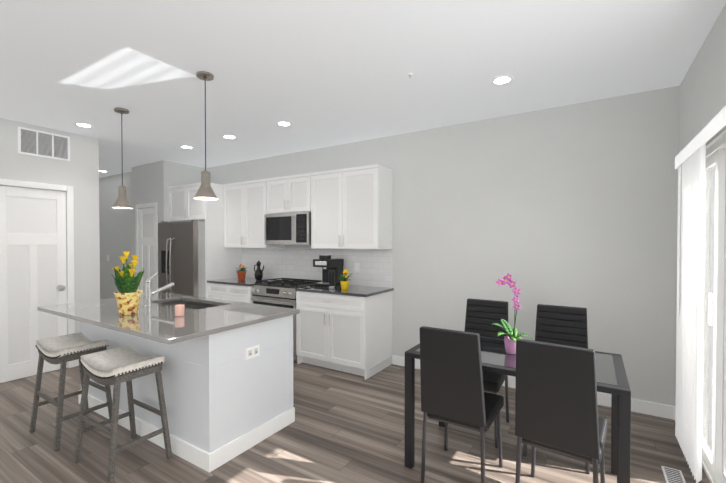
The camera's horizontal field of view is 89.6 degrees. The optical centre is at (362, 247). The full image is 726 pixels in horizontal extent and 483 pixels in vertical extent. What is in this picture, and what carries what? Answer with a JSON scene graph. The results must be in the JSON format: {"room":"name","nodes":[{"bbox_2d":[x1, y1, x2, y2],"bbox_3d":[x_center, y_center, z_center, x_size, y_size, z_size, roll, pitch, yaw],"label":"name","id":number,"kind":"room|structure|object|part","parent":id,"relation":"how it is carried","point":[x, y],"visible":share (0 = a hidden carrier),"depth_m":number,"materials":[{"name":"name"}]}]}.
{"room":"kitchen","nodes":[
{"label":"kitchen","id":0,"kind":"room"},
{"bbox_2d":[0,118,99,367],"bbox_3d":[-4.677,0.060,2.363,0.120,2.740,5.170,0,1,32],"label":"wall","id":1,"kind":"structure","parent":0,"point":[79,171],"depth_m":4.33,"materials":[{"name":"paint"}]},
{"bbox_2d":[0,185,66,382],"bbox_3d":[-3.583,0.382,3.989,0.112,2.043,0.592,0,1,32],"label":"door","id":2,"kind":"structure","parent":1,"relation":"in","point":[32,250],"depth_m":3.97,"materials":[{"name":"white wood"}]},
{"bbox_2d":[0,179,74,367],"bbox_3d":[-3.584,0.351,3.989,0.016,2.117,0.724,0,1,32],"label":"door frame","id":3,"kind":"structure","parent":1,"relation":"attached to","point":[70,245],"depth_m":4.25,"materials":[{"name":"white wood"}]},
{"bbox_2d":[18,126,69,160],"bbox_3d":[-3.530,-1.139,4.064,0.008,0.285,0.455,0,1,32],"label":"air vent","id":4,"kind":"object","parent":1,"relation":"in","point":[33,142],"visible":1,"depth_m":4.05,"materials":[{"name":"white metal"}]},
{"bbox_2d":[99,171,132,299],"bbox_3d":[-5.029,-0.001,7.211,2.960,2.740,0.120,0,1,32],"label":"wall","id":5,"kind":"structure","parent":0,"point":[115,229],"depth_m":6.96,"materials":[{"name":"paint"}]},
{"bbox_2d":[132,160,171,289],"bbox_3d":[-3.473,0.014,6.003,0.960,2.740,0.120,0,1,32],"label":"wall","id":6,"kind":"structure","parent":0,"point":[152,182],"depth_m":5.87,"materials":[{"name":"paint"}]},
{"bbox_2d":[136,207,154,294],"bbox_3d":[-3.526,0.369,5.959,0.512,2.018,0.112,0,1,32],"label":"pantry door","id":7,"kind":"structure","parent":6,"relation":"in","point":[147,236],"depth_m":5.99,"materials":[{"name":"white wood"}]},
{"bbox_2d":[135,203,157,289],"bbox_3d":[-3.526,0.338,5.960,0.644,2.092,0.016,0,1,32],"label":"door frame","id":8,"kind":"structure","parent":6,"relation":"attached to","point":[154,205],"depth_m":5.81,"materials":[{"name":"white wood"}]},
{"bbox_2d":[172,162,204,221],"bbox_3d":[-2.938,0.013,6.093,0.150,2.740,0.600,0,1,32],"label":"wall","id":9,"kind":"structure","parent":0,"point":[182,174],"depth_m":5.97,"materials":[{"name":"paint"}]},
{"bbox_2d":[0,361,709,482],"bbox_3d":[-3.589,1.455,2.762,10.435,0.060,7.210,0,1,32],"label":"floor","id":10,"kind":"structure","parent":0,"point":[344,427],"depth_m":2.59,"materials":[{"name":"brown wood"}]},
{"bbox_2d":[29,332,111,450],"bbox_3d":[-2.258,1.071,2.845,0.501,0.706,0.386,0,1,32],"label":"stool","id":11,"kind":"object","parent":10,"relation":"on","point":[51,350],"visible":0.98,"depth_m":2.79,"materials":[{"name":"fabric"}]},
{"bbox_3d":[-2.258,0.768,2.842,0.470,0.100,0.300,0,1,32],"label":"seat","id":12,"kind":"part","parent":11,"relation":"part of","materials":[{"name":"fabric"}]},
{"bbox_2d":[73,345,171,482],"bbox_3d":[-1.608,1.076,2.451,0.501,0.706,0.386,0,1,32],"label":"stool","id":13,"kind":"object","parent":10,"relation":"on","point":[127,364],"visible":1,"depth_m":2.41,"materials":[{"name":"wood"}]},
{"bbox_3d":[-1.608,0.773,2.447,0.470,0.100,0.300,0,1,32],"label":"seat","id":14,"kind":"part","parent":13,"relation":"part of","materials":[{"name":"fabric"}]},
{"bbox_2d":[158,220,204,296],"bbox_3d":[-2.572,0.496,5.673,0.895,1.785,0.872,0,1,32],"label":"refrigerator","id":15,"kind":"object","parent":10,"relation":"on","point":[181,256],"visible":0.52,"depth_m":5.28,"materials":[{"name":"grey metal"}]},
{"bbox_2d":[78,300,299,472],"bbox_3d":[-1.558,0.977,3.176,1.906,0.885,0.843,0,1,32],"label":"kitchen island","id":16,"kind":"object","parent":10,"relation":"on","point":[227,373],"depth_m":2.58,"materials":[{"name":"paint"}]},
{"bbox_2d":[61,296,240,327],"bbox_3d":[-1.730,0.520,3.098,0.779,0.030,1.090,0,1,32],"label":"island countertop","id":17,"kind":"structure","parent":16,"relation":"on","point":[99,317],"depth_m":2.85,"materials":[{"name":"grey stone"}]},
{"bbox_2d":[111,252,144,314],"bbox_3d":[-1.791,0.270,2.788,0.281,0.475,0.223,0,1,32],"label":"potted plant","id":18,"kind":"object","parent":17,"relation":"on","point":[128,293],"visible":1,"depth_m":2.73,"materials":[{"name":"yellow plant"}]},
{"bbox_2d":[141,272,174,306],"bbox_3d":[-1.821,0.358,3.224,0.174,0.290,0.244,0,1,32],"label":"faucet","id":19,"kind":"object","parent":17,"relation":"on","point":[149,293],"depth_m":3.12,"materials":[{"name":"silver metal"}]},
{"bbox_2d":[109,302,299,343],"bbox_3d":[-1.101,0.525,2.705,0.705,0.030,1.090,0,1,32],"label":"island countertop","id":20,"kind":"structure","parent":16,"relation":"on","point":[171,329],"depth_m":2.52,"materials":[{"name":"grey stone"}]},
{"bbox_2d":[175,304,184,315],"bbox_3d":[-1.364,0.469,2.721,0.066,0.080,0.066,0,1,32],"label":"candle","id":21,"kind":"object","parent":20,"relation":"on","point":[179,309],"visible":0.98,"depth_m":2.69,"materials":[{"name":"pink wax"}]},
{"bbox_2d":[158,300,220,309],"bbox_3d":[-1.590,0.640,3.325,0.788,0.213,0.348,0,1,32],"label":"sink","id":22,"kind":"object","parent":20,"relation":"in","point":[191,304],"depth_m":3.54,"materials":[{"name":"silver metal"}]},
{"bbox_2d":[246,344,259,359],"bbox_3d":[-0.790,0.751,2.626,0.008,0.080,0.120,0,1,32],"label":"outlet","id":23,"kind":"object","parent":16,"relation":"attached to","point":[252,350],"depth_m":2.63,"materials":[{"name":"white plastic"}]},
{"bbox_2d":[207,281,252,302],"bbox_3d":[-1.692,0.950,5.307,0.910,0.885,0.629,0,1,32],"label":"base cabinet","id":24,"kind":"object","parent":10,"relation":"on","point":[216,289],"depth_m":5.02,"materials":[{"name":"white wood"}]},
{"bbox_2d":[219,277,274,284],"bbox_3d":[-1.693,0.492,5.295,0.914,0.030,0.640,0,1,32],"label":"countertop","id":25,"kind":"structure","parent":24,"relation":"on","point":[229,281],"depth_m":5.12,"materials":[{"name":"grey stone"}]},
{"bbox_2d":[237,264,246,279],"bbox_3d":[-1.783,0.358,5.421,0.163,0.232,0.173,0,1,32],"label":"plant","id":26,"kind":"object","parent":25,"relation":"on","point":[241,273],"visible":1,"depth_m":5.39,"materials":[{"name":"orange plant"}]},
{"bbox_3d":[-1.799,0.415,5.422,0.136,0.118,0.136,0,1,32],"label":"terracotta pot","id":27,"kind":"part","parent":26,"relation":"part of","materials":[{"name":"orange ceramic"}]},
{"bbox_2d":[254,260,263,279],"bbox_3d":[-1.502,0.334,5.283,0.213,0.285,0.124,0,1,32],"label":"ceramic piece","id":28,"kind":"object","parent":25,"relation":"on","point":[258,274],"visible":1,"depth_m":5.25,"materials":[{"name":"black ceramic"}]},
{"bbox_2d":[250,278,321,361],"bbox_3d":[-0.991,0.920,4.825,0.758,0.958,0.663,0,1,32],"label":"range","id":29,"kind":"object","parent":10,"relation":"on","point":[279,293],"visible":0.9,"depth_m":4.60,"materials":[{"name":"silver metal"}]},
{"bbox_2d":[295,289,391,379],"bbox_3d":[-0.225,0.962,4.390,0.970,0.885,0.629,0,1,32],"label":"base cabinet","id":30,"kind":"object","parent":10,"relation":"on","point":[348,330],"depth_m":4.11,"materials":[{"name":"white wood"}]},
{"bbox_2d":[299,285,393,296],"bbox_3d":[-0.221,0.504,4.376,0.994,0.030,0.640,0,1,32],"label":"countertop","id":31,"kind":"structure","parent":30,"relation":"on","point":[360,291],"depth_m":4.23,"materials":[{"name":"grey stone"}]},
{"bbox_2d":[313,254,343,286],"bbox_3d":[-0.436,0.288,4.620,0.250,0.393,0.312,0,1,32],"label":"coffee maker","id":32,"kind":"object","parent":31,"relation":"on","point":[326,262],"visible":0.92,"depth_m":4.55,"materials":[{"name":"black plastic"}]},
{"bbox_2d":[328,270,334,288],"bbox_3d":[-0.368,0.378,4.315,0.082,0.220,0.082,0,1,32],"label":"tumbler","id":33,"kind":"object","parent":31,"relation":"on","point":[331,273],"visible":1,"depth_m":4.28,"materials":[{"name":"silver metal"}]},
{"bbox_2d":[338,270,350,289],"bbox_3d":[-0.206,0.374,4.251,0.181,0.230,0.144,0,1,32],"label":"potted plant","id":34,"kind":"object","parent":31,"relation":"on","point":[344,277],"visible":1,"depth_m":4.23,"materials":[{"name":"yellow ceramic"}]},
{"bbox_3d":[-0.212,0.442,4.253,0.104,0.095,0.104,0,1,32],"label":"yellow pot","id":35,"kind":"part","parent":34,"relation":"part of","materials":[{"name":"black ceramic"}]},
{"bbox_2d":[419,326,503,482],"bbox_3d":[0.609,0.947,2.262,0.399,0.971,0.538,0,1,32],"label":"chair","id":36,"kind":"object","parent":10,"relation":"on","point":[452,387],"visible":1,"depth_m":2.07,"materials":[{"name":"leather"}]},
{"bbox_3d":[0.497,0.726,2.080,0.374,0.525,0.115,0,1,32],"label":"backrest","id":37,"kind":"part","parent":36,"relation":"part of","materials":[{"name":"leather"}]},
{"bbox_3d":[0.643,1.000,2.317,0.399,0.070,0.410,0,1,32],"label":"seat","id":38,"kind":"part","parent":36,"relation":"part of","materials":[{"name":"leather"}]},
{"bbox_2d":[464,298,508,447],"bbox_3d":[0.926,0.938,2.911,0.399,0.971,0.538,0,1,32],"label":"chair","id":39,"kind":"object","parent":10,"relation":"on","point":[482,315],"visible":0.52,"depth_m":3.04,"materials":[{"name":"leather"}]},
{"bbox_3d":[1.038,0.713,3.087,0.374,0.525,0.115,0,1,32],"label":"backrest","id":40,"kind":"part","parent":39,"relation":"part of","materials":[{"name":"leather"}]},
{"bbox_3d":[0.892,0.994,2.857,0.399,0.070,0.410,0,1,32],"label":"seat","id":41,"kind":"part","parent":39,"relation":"part of","materials":[{"name":"leather"}]},
{"bbox_2d":[404,336,630,482],"bbox_3d":[0.954,1.054,2.353,1.190,0.751,0.680,0,1,32],"label":"dining table","id":42,"kind":"object","parent":10,"relation":"on","point":[611,377],"visible":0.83,"depth_m":2.20,"materials":[{"name":"black metal"}]},
{"bbox_2d":[491,273,531,354],"bbox_3d":[0.955,0.421,2.343,0.243,0.516,0.213,0,1,32],"label":"orchid plant","id":43,"kind":"object","parent":42,"relation":"on","point":[512,337],"visible":0.94,"depth_m":2.33,"materials":[{"name":"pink plant"}]},
{"bbox_3d":[0.959,0.629,2.345,0.102,0.100,0.102,0,1,32],"label":"pot","id":44,"kind":"part","parent":43,"relation":"part of","materials":[{"name":"pink ceramic"}]},
{"bbox_3d":[0.954,0.684,2.349,1.090,0.010,0.580,0,1,32],"label":"glass","id":45,"kind":"part","parent":42,"relation":"part of","materials":[{"name":"glass"}]},
{"bbox_2d":[523,304,589,473],"bbox_3d":[1.397,0.942,2.617,0.399,0.971,0.538,0,1,32],"label":"chair","id":46,"kind":"object","parent":10,"relation":"on","point":[562,325],"visible":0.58,"depth_m":2.77,"materials":[{"name":"leather"}]},
{"bbox_3d":[1.509,0.717,2.793,0.374,0.525,0.115,0,1,32],"label":"backrest","id":47,"kind":"part","parent":46,"relation":"part of","materials":[{"name":"leather"}]},
{"bbox_2d":[515,339,606,482],"bbox_3d":[1.063,0.950,1.967,0.399,0.971,0.538,1,1,36],"label":"chair","id":48,"kind":"object","parent":10,"relation":"on","point":[556,408],"visible":1,"depth_m":1.78,"materials":[{"name":"leather"}]},
{"bbox_3d":[1.100,1.004,2.020,0.399,0.070,0.410,1,1,36],"label":"seat","id":49,"kind":"part","parent":48,"relation":"part of","materials":[{"name":"leather"}]},
{"bbox_2d":[661,466,685,482],"bbox_3d":[1.930,1.428,2.268,0.100,0.006,0.220,0,1,32],"label":"floor vent","id":50,"kind":"object","parent":10,"relation":"in","point":[671,475],"visible":1,"depth_m":2.28,"materials":[{"name":"white metal"}]},
{"bbox_2d":[0,0,725,177],"bbox_3d":[-3.589,-1.355,2.727,10.435,0.080,7.210,0,1,32],"label":"ceiling","id":51,"kind":"structure","parent":0,"point":[317,74],"depth_m":2.63,"materials":[{"name":"white paint"}]},
{"bbox_2d":[74,123,92,127],"bbox_3d":[-3.030,-1.327,3.972,0.165,0.006,0.158,0,1,32],"label":"recessed light","id":52,"kind":"object","parent":51,"relation":"in","point":[85,125],"depth_m":3.99,"materials":[{"name":"white"}]},
{"bbox_2d":[112,107,132,208],"bbox_3d":[-2.323,-0.852,3.528,0.172,0.944,0.172,0,1,32],"label":"pendant light","id":53,"kind":"object","parent":51,"relation":"hanging from","point":[122,202],"visible":1,"depth_m":3.50,"materials":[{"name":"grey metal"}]},
{"bbox_2d":[180,145,193,148],"bbox_3d":[-2.350,-1.339,4.884,0.164,0.006,0.161,0,1,32],"label":"recessed light","id":54,"kind":"object","parent":51,"relation":"in","point":[183,146],"depth_m":4.91,"materials":[{"name":"white"}]},
{"bbox_2d":[194,71,217,199],"bbox_3d":[-1.203,-0.843,2.793,0.172,0.944,0.172,0,1,32],"label":"pendant light","id":55,"kind":"object","parent":51,"relation":"hanging from","point":[205,191],"visible":1,"depth_m":2.77,"materials":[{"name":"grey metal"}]},
{"bbox_2d":[222,135,236,138],"bbox_3d":[-1.611,-1.333,4.415,0.167,0.006,0.159,0,1,32],"label":"recessed light","id":56,"kind":"object","parent":51,"relation":"in","point":[224,136],"depth_m":4.42,"materials":[{"name":"white"}]},
{"bbox_2d":[276,121,291,126],"bbox_3d":[-0.848,-1.327,3.925,0.162,0.006,0.161,0,1,32],"label":"recessed light","id":57,"kind":"object","parent":51,"relation":"in","point":[281,123],"depth_m":3.92,"materials":[{"name":"white"}]},
{"bbox_2d":[491,75,513,84],"bbox_3d":[1.095,-1.313,2.874,0.161,0.006,0.166,0,1,32],"label":"recessed light","id":58,"kind":"object","parent":51,"relation":"in","point":[503,80],"depth_m":2.88,"materials":[{"name":"white"}]},
{"bbox_2d":[206,86,679,405],"bbox_3d":[-0.036,0.030,4.704,6.485,2.740,0.120,0,1,32],"label":"wall","id":59,"kind":"structure","parent":0,"point":[574,205],"depth_m":3.52,"materials":[{"name":"paint"}]},
{"bbox_2d":[168,184,211,223],"bbox_3d":[-2.664,-0.683,5.888,0.519,0.535,0.639,0,1,32],"label":"upper cabinet","id":60,"kind":"object","parent":59,"relation":"attached to","point":[178,195],"depth_m":5.63,"materials":[{"name":"white wood"}]},
{"bbox_2d":[188,182,223,223],"bbox_3d":[-2.326,-0.680,5.677,0.519,0.535,0.639,0,1,32],"label":"upper cabinet","id":61,"kind":"object","parent":59,"relation":"attached to","point":[213,210],"depth_m":5.41,"materials":[{"name":"white wood"}]},
{"bbox_2d":[220,181,247,247],"bbox_3d":[-1.785,-0.471,5.512,0.515,0.950,0.349,0,1,32],"label":"upper cabinet","id":62,"kind":"object","parent":59,"relation":"attached to","point":[235,195],"depth_m":5.37,"materials":[{"name":"white wood"}]},
{"bbox_2d":[248,178,284,247],"bbox_3d":[-1.450,-0.468,5.303,0.515,0.950,0.349,0,1,32],"label":"upper cabinet","id":63,"kind":"object","parent":59,"relation":"attached to","point":[257,189],"depth_m":5.13,"materials":[{"name":"white wood"}]},
{"bbox_2d":[268,176,291,213],"bbox_3d":[-1.035,-0.700,5.041,0.444,0.480,0.349,0,1,32],"label":"upper cabinet","id":64,"kind":"object","parent":59,"relation":"attached to","point":[279,188],"depth_m":4.89,"materials":[{"name":"white wood"}]},
{"bbox_2d":[264,212,310,244],"bbox_3d":[-0.923,-0.239,4.918,0.762,0.426,0.449,0,1,32],"label":"microwave","id":65,"kind":"object","parent":64,"relation":"attached to","point":[293,228],"visible":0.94,"depth_m":4.74,"materials":[{"name":"silver metal"}]},
{"bbox_2d":[292,173,307,211],"bbox_3d":[-0.759,-0.697,4.868,0.444,0.480,0.349,0,1,32],"label":"upper cabinet","id":66,"kind":"object","parent":59,"relation":"attached to","point":[300,181],"depth_m":4.70,"materials":[{"name":"white wood"}]},
{"bbox_2d":[242,248,391,287],"bbox_3d":[-0.783,0.245,5.092,2.670,0.468,0.016,0,1,32],"label":"tile backsplash","id":67,"kind":"structure","parent":59,"relation":"attached to","point":[368,267],"depth_m":5.01,"materials":[{"name":"white tile"}]},
{"bbox_2d":[308,168,347,248],"bbox_3d":[-0.331,-0.459,4.604,0.544,0.950,0.349,0,1,32],"label":"upper cabinet","id":68,"kind":"object","parent":59,"relation":"attached to","point":[327,190],"depth_m":4.46,"materials":[{"name":"white wood"}]},
{"bbox_2d":[354,263,359,271],"bbox_3d":[-0.077,0.254,4.646,0.080,0.115,0.007,0,1,32],"label":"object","id":69,"kind":"structure","parent":59,"relation":"attached to","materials":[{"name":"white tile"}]},
{"bbox_2d":[348,164,391,248],"bbox_3d":[0.030,-0.456,4.379,0.545,0.950,0.349,0,1,32],"label":"upper cabinet","id":70,"kind":"object","parent":59,"relation":"attached to","point":[349,208],"depth_m":4.21,"materials":[{"name":"white wood"}]},
{"bbox_2d":[392,355,671,418],"bbox_3d":[1.465,1.358,3.704,2.620,0.110,0.014,0,1,32],"label":"baseboard","id":71,"kind":"structure","parent":59,"relation":"attached to","point":[652,408],"depth_m":3.15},
{"bbox_2d":[679,4,725,152],"bbox_3d":[0.785,0.089,0.012,0.120,2.740,6.970,0,1,32],"label":"wall","id":72,"kind":"structure","parent":0,"point":[702,99],"depth_m":2.30,"materials":[{"name":"paint"}]},
{"bbox_2d":[672,406,675,422],"bbox_3d":[2.477,1.369,2.868,0.018,0.110,0.280,0,1,32],"label":"baseboard","id":73,"kind":"structure","parent":72,"relation":"attached to","point":[673,407],"depth_m":3.01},
{"bbox_2d":[702,134,725,482],"bbox_3d":[1.847,0.409,1.717,0.080,2.057,2.174,0,1,32],"label":"sliding glass door","id":74,"kind":"structure","parent":72,"relation":"in","point":[714,414],"depth_m":2.19,"materials":[{"name":"white plastic"}]},
{"bbox_2d":[675,106,725,482],"bbox_3d":[1.766,0.374,1.767,0.069,2.083,2.340,0,1,32],"label":"vertical blinds","id":75,"kind":"object","parent":74,"relation":"attached to","point":[690,161],"visible":1,"depth_m":2.32,"materials":[{"name":"plastic"}]},
{"bbox_3d":[1.849,0.412,1.715,0.041,1.832,1.964,0,1,32],"label":"glass","id":76,"kind":"part","parent":74,"relation":"part of","materials":[{"name":"glass"}]},
{"bbox_3d":[2.144,0.381,2.258,0.010,0.200,0.040,0,1,32],"label":"handle","id":77,"kind":"part","parent":74,"relation":"part of","materials":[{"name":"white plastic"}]},
{"bbox_2d":[706,130,725,148],"bbox_3d":[1.805,0.408,1.743,0.020,2.060,2.180,0,1,32],"label":"door frame","id":78,"kind":"structure","parent":72,"relation":"attached to","point":[716,139],"depth_m":2.12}
]}

